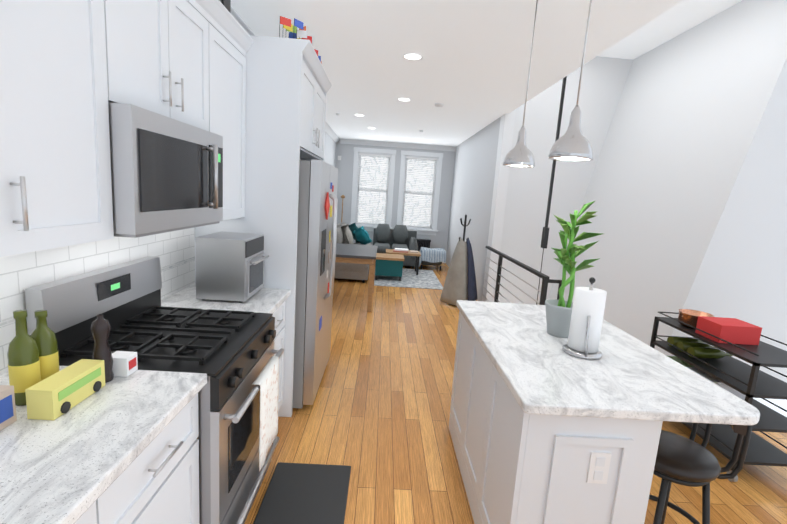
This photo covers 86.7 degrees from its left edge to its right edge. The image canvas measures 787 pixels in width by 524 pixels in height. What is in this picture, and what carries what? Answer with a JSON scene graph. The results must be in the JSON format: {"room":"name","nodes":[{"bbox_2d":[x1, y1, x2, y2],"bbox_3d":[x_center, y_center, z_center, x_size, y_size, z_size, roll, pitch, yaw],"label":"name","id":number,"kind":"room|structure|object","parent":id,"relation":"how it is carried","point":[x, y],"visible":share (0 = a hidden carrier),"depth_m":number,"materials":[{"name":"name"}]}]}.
{"room":"kitchen","nodes":[
{"label":"kitchen","id":0,"kind":"room"},
{"bbox_2d":[324,132,335,166],"bbox_3d":[-1.374,-0.558,4.084,0.120,2.785,12.145,4,9,-2],"label":"wall","id":1,"kind":"structure","parent":0,"point":[330,151],"depth_m":8.76,"materials":[{"name":"grey paint"}]},
{"bbox_2d":[0,0,131,256],"bbox_3d":[-1.034,-0.541,0.883,0.374,1.070,0.861,4,9,-2],"label":"upper cabinet","id":2,"kind":"object","parent":1,"relation":"attached to","point":[70,70],"depth_m":1.14,"materials":[{"name":"white wood"}]},
{"bbox_2d":[0,227,194,374],"bbox_3d":[-1.274,0.133,1.336,0.009,0.475,2.795,4,9,-2],"label":"tile backsplash","id":3,"kind":"structure","parent":1,"relation":"attached to","point":[174,251],"depth_m":1.71,"materials":[{"name":"tile"}]},
{"bbox_2d":[128,0,223,219],"bbox_3d":[-1.048,-0.672,1.685,0.374,1.070,0.765,4,9,-2],"label":"upper cabinet","id":4,"kind":"object","parent":1,"relation":"attached to","point":[176,47],"depth_m":1.76,"materials":[{"name":"white wood"}]},
{"bbox_2d":[108,102,222,237],"bbox_3d":[-1.032,-0.364,1.736,0.448,0.432,0.759,4,9,-2],"label":"over-the-range microwave","id":5,"kind":"object","parent":4,"relation":"attached to","point":[166,174],"visible":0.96,"depth_m":1.52,"materials":[{"name":"silver metal"}]},
{"bbox_2d":[224,6,253,219],"bbox_3d":[-1.060,-0.778,2.331,0.374,1.070,0.544,4,9,-2],"label":"upper cabinet","id":6,"kind":"object","parent":1,"relation":"attached to","point":[237,41],"depth_m":2.42,"materials":[{"name":"white wood"}]},
{"bbox_2d":[219,0,230,12],"bbox_3d":[-1.036,-1.431,2.267,0.262,0.235,0.260,4,9,-2],"label":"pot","id":7,"kind":"object","parent":6,"relation":"on","point":[226,4],"visible":0.02,"depth_m":2.28,"materials":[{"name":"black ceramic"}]},
{"bbox_2d":[335,140,454,251],"bbox_3d":[0.175,-1.426,10.064,3.200,2.785,0.120,4,9,-2],"label":"wall","id":8,"kind":"structure","parent":0,"point":[344,166],"depth_m":9.94,"materials":[{"name":"grey paint"}]},
{"bbox_2d":[349,147,395,230],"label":"window","id":9,"kind":"structure","parent":8,"relation":"in","point":[355,186],"depth_m":9.92,"materials":[{"name":"white wood"}]},
{"bbox_2d":[356,153,389,223],"bbox_3d":[-0.493,-1.734,9.966,0.739,1.635,0.040,4,9,-2],"label":"window blinds","id":10,"kind":"object","parent":9,"relation":"attached to","point":[380,156],"visible":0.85,"depth_m":9.97,"materials":[{"name":"white fabric"}]},
{"bbox_2d":[397,150,442,234],"bbox_3d":[0.612,-1.639,9.994,1.037,1.945,0.175,4,9,-2],"label":"window","id":11,"kind":"structure","parent":8,"relation":"in","point":[432,230],"depth_m":9.96,"materials":[{"name":"white wood"}]},
{"bbox_2d":[402,157,436,227],"bbox_3d":[0.614,-1.665,9.997,0.737,1.635,0.040,4,9,-2],"label":"window blinds","id":12,"kind":"object","parent":11,"relation":"attached to","point":[410,158],"visible":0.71,"depth_m":10.00,"materials":[{"name":"white fabric"}]},
{"bbox_2d":[446,108,517,301],"bbox_3d":[1.500,-1.302,7.952,0.140,3.930,4.135,4,9,-2],"label":"wall","id":13,"kind":"structure","parent":0,"point":[499,204],"depth_m":6.63,"materials":[{"name":"grey paint"}]},
{"bbox_2d":[231,0,741,145],"bbox_3d":[1.258,-2.302,3.837,5.100,1.075,12.125,4,9,-2],"label":"ceiling","id":14,"kind":"structure","parent":0,"point":[470,70],"depth_m":3.55,"materials":[{"name":"white paint"}]},
{"bbox_2d":[231,7,455,151],"bbox_3d":[0.171,-1.775,3.852,2.798,0.109,12.024,4,9,-2],"label":"crown molding","id":15,"kind":"structure","parent":14,"relation":"attached to","point":[331,133],"depth_m":9.72,"materials":[{"name":"white wood"}]},
{"bbox_2d":[397,98,410,101],"bbox_3d":[0.136,-2.065,5.306,0.184,0.002,0.184,2,9,-10],"label":"recessed light","id":16,"kind":"object","parent":14,"relation":"in","point":[400,99],"depth_m":5.31,"materials":[{"name":"white plastic"}]},
{"bbox_2d":[402,53,422,59],"bbox_3d":[0.169,-1.792,3.644,0.184,0.002,0.184,2,9,-10],"label":"recessed light","id":17,"kind":"object","parent":14,"relation":"in","point":[409,56],"depth_m":3.64,"materials":[{"name":"white"}]},
{"bbox_2d":[435,103,443,106],"bbox_3d":[0.595,-2.042,5.435,0.118,0.033,0.118,2,9,-13],"label":"smoke detector","id":18,"kind":"object","parent":14,"relation":"attached to","point":[436,105],"depth_m":5.39,"materials":[{"name":"white plastic"}]},
{"bbox_2d":[503,0,537,166],"bbox_3d":[0.793,-1.063,2.454,0.192,0.976,0.192,4,9,-2],"label":"pendant light","id":19,"kind":"object","parent":14,"relation":"hanging from","point":[519,154],"visible":1,"depth_m":2.46,"materials":[{"name":"silver metal"}]},
{"bbox_2d":[536,76,566,304],"bbox_3d":[1.561,-0.682,4.145,0.040,2.295,0.070,4,9,-2],"label":"pole","id":20,"kind":"object","parent":14,"relation":"attached to","point":[545,235],"visible":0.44,"depth_m":4.13,"materials":[{"name":"black metal"}]},
{"bbox_2d":[548,0,593,160],"bbox_3d":[0.830,-0.950,1.803,0.192,0.986,0.192,4,9,-2],"label":"pendant light","id":21,"kind":"object","parent":14,"relation":"hanging from","point":[572,143],"visible":1,"depth_m":1.82,"materials":[{"name":"silver metal"}]},
{"bbox_2d":[244,263,786,523],"bbox_3d":[0.830,1.106,4.386,4.700,0.300,12.125,4,9,-2],"label":"floor","id":22,"kind":"structure","parent":0,"point":[375,416],"depth_m":2.85,"materials":[{"name":"brown wood"}]},
{"bbox_2d":[80,496,111,523],"bbox_3d":[-1.010,0.951,0.889,0.608,0.878,0.265,4,9,-2],"label":"base cabinet","id":23,"kind":"object","parent":22,"relation":"on","point":[100,514],"depth_m":0.98,"materials":[{"name":"white wood"}]},
{"bbox_2d":[108,396,199,523],"bbox_3d":[-1.017,0.887,1.282,0.608,0.878,0.532,4,9,-2],"label":"base cabinet","id":24,"kind":"object","parent":22,"relation":"on","point":[162,487],"depth_m":1.29,"materials":[{"name":"white wood"}]},
{"bbox_2d":[0,366,206,523],"bbox_3d":[-0.963,0.512,0.739,0.637,0.039,1.483,4,9,-2],"label":"countertop","id":25,"kind":"structure","parent":24,"relation":"on","point":[58,470],"depth_m":1.04,"materials":[{"name":"white stone"}]},
{"bbox_2d":[0,385,16,430],"bbox_3d":[-1.045,0.381,1.065,0.082,0.100,0.090,4,9,-2],"label":"box","id":26,"kind":"object","parent":25,"relation":"on","point":[7,396],"depth_m":1.09,"materials":[{"name":"beige cardboard"}]},
{"bbox_2d":[7,310,58,405],"bbox_3d":[-1.064,0.266,1.232,0.069,0.270,0.139,4,9,-2],"label":"oil bottles","id":27,"kind":"object","parent":25,"relation":"on","point":[33,358],"visible":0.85,"depth_m":1.19,"materials":[{"name":"green glass"}]},
{"bbox_2d":[25,359,104,419],"bbox_3d":[-0.952,0.368,1.226,0.075,0.085,0.210,4,9,-2],"label":"bus","id":28,"kind":"object","parent":25,"relation":"on","point":[59,393],"visible":1,"depth_m":1.18,"materials":[{"name":"yellow plastic"}]},
{"bbox_2d":[90,314,113,382],"bbox_3d":[-0.947,0.277,1.353,0.060,0.225,0.059,4,9,-2],"label":"pepper mill","id":29,"kind":"object","parent":25,"relation":"on","point":[100,328],"visible":0.83,"depth_m":1.33,"materials":[{"name":"grey wood"}]},
{"bbox_2d":[112,351,137,376],"bbox_3d":[-0.928,0.347,1.426,0.072,0.065,0.060,4,9,-2],"label":"box","id":30,"kind":"object","parent":25,"relation":"on","point":[125,363],"depth_m":1.40,"materials":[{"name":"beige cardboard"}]},
{"bbox_2d":[25,256,283,523],"bbox_3d":[-0.940,0.637,1.901,0.731,1.184,0.757,4,9,-2],"label":"range","id":31,"kind":"object","parent":22,"relation":"on","point":[230,353],"visible":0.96,"depth_m":1.73,"materials":[{"name":"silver metal"}]},
{"bbox_2d":[251,356,279,471],"bbox_3d":[-0.602,0.703,1.976,0.044,0.416,0.310,4,9,-2],"label":"oven towel","id":32,"kind":"object","parent":31,"relation":"hanging from","point":[267,381],"depth_m":1.95,"materials":[{"name":"white fabric"}]},
{"bbox_2d":[195,35,331,416],"bbox_3d":[-0.952,-0.237,3.242,0.707,2.473,1.075,4,9,-2],"label":"tall cabinet","id":33,"kind":"object","parent":22,"relation":"on","point":[288,85],"visible":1,"depth_m":2.66,"materials":[{"name":"white wood"}]},
{"bbox_2d":[279,16,321,63],"bbox_3d":[-0.672,-1.534,3.038,0.200,0.179,0.910,4,9,-2],"label":"flag stand","id":34,"kind":"object","parent":33,"relation":"on","point":[295,33],"visible":0.25,"depth_m":2.73,"materials":[{"name":"multicoloured fabric"}]},
{"bbox_2d":[272,300,285,410],"bbox_3d":[-1.042,0.676,2.569,0.604,0.878,0.544,4,9,-2],"label":"base cabinet","id":35,"kind":"object","parent":22,"relation":"on","point":[279,341],"depth_m":2.75,"materials":[{"name":"white"}]},
{"bbox_2d":[161,284,290,313],"bbox_3d":[-0.995,0.224,2.496,0.637,0.039,0.541,4,9,-2],"label":"countertop","id":36,"kind":"structure","parent":35,"relation":"on","point":[266,300],"depth_m":2.37,"materials":[{"name":"white stone"}]},
{"bbox_2d":[195,231,268,301],"bbox_3d":[-0.945,0.022,2.502,0.318,0.360,0.360,4,9,-2],"label":"toaster oven","id":37,"kind":"object","parent":36,"relation":"on","point":[229,266],"visible":1,"depth_m":2.33,"materials":[{"name":"silver metal"}]},
{"bbox_2d":[253,462,350,523],"bbox_3d":[-0.450,1.258,1.930,0.427,0.015,1.000,4,9,-2],"label":"rug","id":38,"kind":"object","parent":22,"relation":"on","point":[299,493],"visible":0.96,"depth_m":2.17,"materials":[{"name":"grey rubber"}]},
{"bbox_2d":[292,159,337,407],"bbox_3d":[-0.884,0.112,3.313,0.837,1.774,0.950,4,9,-2],"label":"fridge","id":39,"kind":"object","parent":22,"relation":"on","point":[317,228],"visible":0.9,"depth_m":2.92,"materials":[{"name":"grey metal"}]},
{"bbox_2d":[340,195,344,222],"bbox_3d":[-1.242,-0.846,9.956,0.240,1.489,0.240,4,9,-2],"label":"floor lamp","id":40,"kind":"object","parent":22,"relation":"on","point":[342,196],"visible":0.46,"depth_m":9.86,"materials":[{"name":"brown wood"}]},
{"bbox_2d":[335,243,377,311],"bbox_3d":[-0.716,0.182,6.120,0.900,0.759,1.200,4,9,-2],"label":"dining table","id":41,"kind":"object","parent":22,"relation":"on","point":[356,253],"visible":0.5,"depth_m":5.59,"materials":[{"name":"brown wood"}]},
{"bbox_2d":[334,223,417,282],"bbox_3d":[-0.417,-0.294,8.598,1.957,0.945,2.667,4,9,-2],"label":"sofa","id":42,"kind":"object","parent":22,"relation":"on","point":[385,236],"visible":0.62,"depth_m":9.07,"materials":[{"name":"fabric"}]},
{"bbox_2d":[374,269,442,289],"bbox_3d":[0.222,0.293,8.167,1.300,0.009,1.830,4,9,-2],"label":"area rug","id":43,"kind":"object","parent":22,"relation":"on","point":[423,279],"visible":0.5,"depth_m":7.81,"materials":[{"name":"grey carpet"}]},
{"bbox_2d":[375,253,403,280],"bbox_3d":[-0.089,0.093,7.891,0.540,0.427,0.540,4,9,-2],"label":"ottoman","id":44,"kind":"object","parent":43,"relation":"on","point":[389,265],"visible":0.9,"depth_m":7.64,"materials":[{"name":"teal fabric"}]},
{"bbox_2d":[386,248,420,274],"bbox_3d":[0.180,-0.029,8.585,0.700,0.482,0.500,4,9,-2],"label":"coffee table","id":45,"kind":"object","parent":43,"relation":"on","point":[406,252],"visible":0.73,"depth_m":8.40,"materials":[{"name":"brown wood"}]},
{"bbox_2d":[417,239,430,250],"bbox_3d":[0.553,-0.276,10.092,0.660,0.559,0.170,4,9,-2],"label":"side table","id":46,"kind":"object","parent":22,"relation":"on","point":[425,243],"visible":0.17,"depth_m":10.00,"materials":[{"name":"black wood"}]},
{"bbox_2d":[419,247,445,270],"bbox_3d":[0.833,-0.085,9.372,0.600,0.449,0.647,4,9,-2],"label":"bench","id":47,"kind":"object","parent":22,"relation":"on","point":[434,256],"visible":0.9,"depth_m":9.09,"materials":[{"name":"fabric"}]},
{"bbox_2d":[440,215,477,305],"bbox_3d":[1.040,-0.025,6.243,0.573,1.359,0.492,4,9,-2],"label":"coat stand","id":48,"kind":"object","parent":22,"relation":"on","point":[460,282],"visible":0.88,"depth_m":6.15,"materials":[{"name":"beige fabric"}]},
{"bbox_2d":[482,246,561,304],"bbox_3d":[1.387,0.544,4.965,0.206,1.195,2.292,4,9,-2],"label":"stair railing","id":49,"kind":"object","parent":22,"relation":"on","point":[546,280],"visible":0.5,"depth_m":4.60,"materials":[{"name":"black metal"}]},
{"bbox_2d":[449,312,661,523],"bbox_3d":[0.679,0.853,2.194,0.515,0.874,1.344,4,9,-2],"label":"kitchen island","id":50,"kind":"object","parent":22,"relation":"on","point":[544,428],"depth_m":1.53,"materials":[{"name":"white wood"}]},
{"bbox_2d":[457,300,759,424],"bbox_3d":[0.867,0.413,2.125,0.870,0.036,1.416,4,9,-2],"label":"island countertop","id":51,"kind":"structure","parent":50,"relation":"on","point":[631,380],"depth_m":1.68,"materials":[{"name":"white stone"}]},
{"bbox_2d":[545,201,602,337],"bbox_3d":[0.919,0.035,2.143,0.265,0.705,0.255,4,9,-2],"label":"potted plant","id":52,"kind":"object","parent":51,"relation":"on","point":[558,315],"visible":0.96,"depth_m":2.11,"materials":[{"name":"green plant"}]},
{"bbox_2d":[562,277,606,359],"bbox_3d":[0.890,0.246,1.913,0.170,0.359,0.173,4,9,-2],"label":"paper towel holder","id":53,"kind":"object","parent":51,"relation":"on","point":[587,314],"visible":1,"depth_m":1.87,"materials":[{"name":"white paper"}]},
{"bbox_2d":[649,423,752,523],"bbox_3d":[1.169,0.963,1.762,0.414,0.870,0.374,4,9,-2],"label":"bar stool","id":54,"kind":"object","parent":22,"relation":"on","point":[682,460],"visible":0.54,"depth_m":1.65,"materials":[{"name":"black metal"}]},
{"bbox_2d":[650,309,786,481],"bbox_3d":[2.281,0.839,2.923,0.424,0.885,0.960,4,9,-2],"label":"shelf","id":55,"kind":"object","parent":22,"relation":"on","point":[697,353],"visible":0.77,"depth_m":2.74,"materials":[{"name":"black metal"}]},
{"bbox_2d":[498,56,632,304],"bbox_3d":[2.636,-0.932,6.143,2.050,3.930,0.225,4,9,-2],"label":"wall","id":56,"kind":"structure","parent":0,"point":[603,80],"depth_m":6.01,"materials":[{"name":"grey paint"}]},
{"bbox_2d":[548,0,786,382],"bbox_3d":[3.060,-0.825,4.814,1.265,3.660,2.617,4,9,-2],"label":"wall","id":57,"kind":"structure","parent":0,"point":[686,191],"depth_m":3.97,"materials":[{"name":"white paint"}]},
{"label":"outside","id":58,"kind":"structure","parent":0,"visible":0},
{"bbox_2d":[403,159,434,225],"bbox_3d":[0.608,-1.700,10.275,1.397,2.315,0.010,4,9,-2],"label":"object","id":59,"kind":"structure","parent":58,"point":[418,190],"depth_m":10.26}
]}

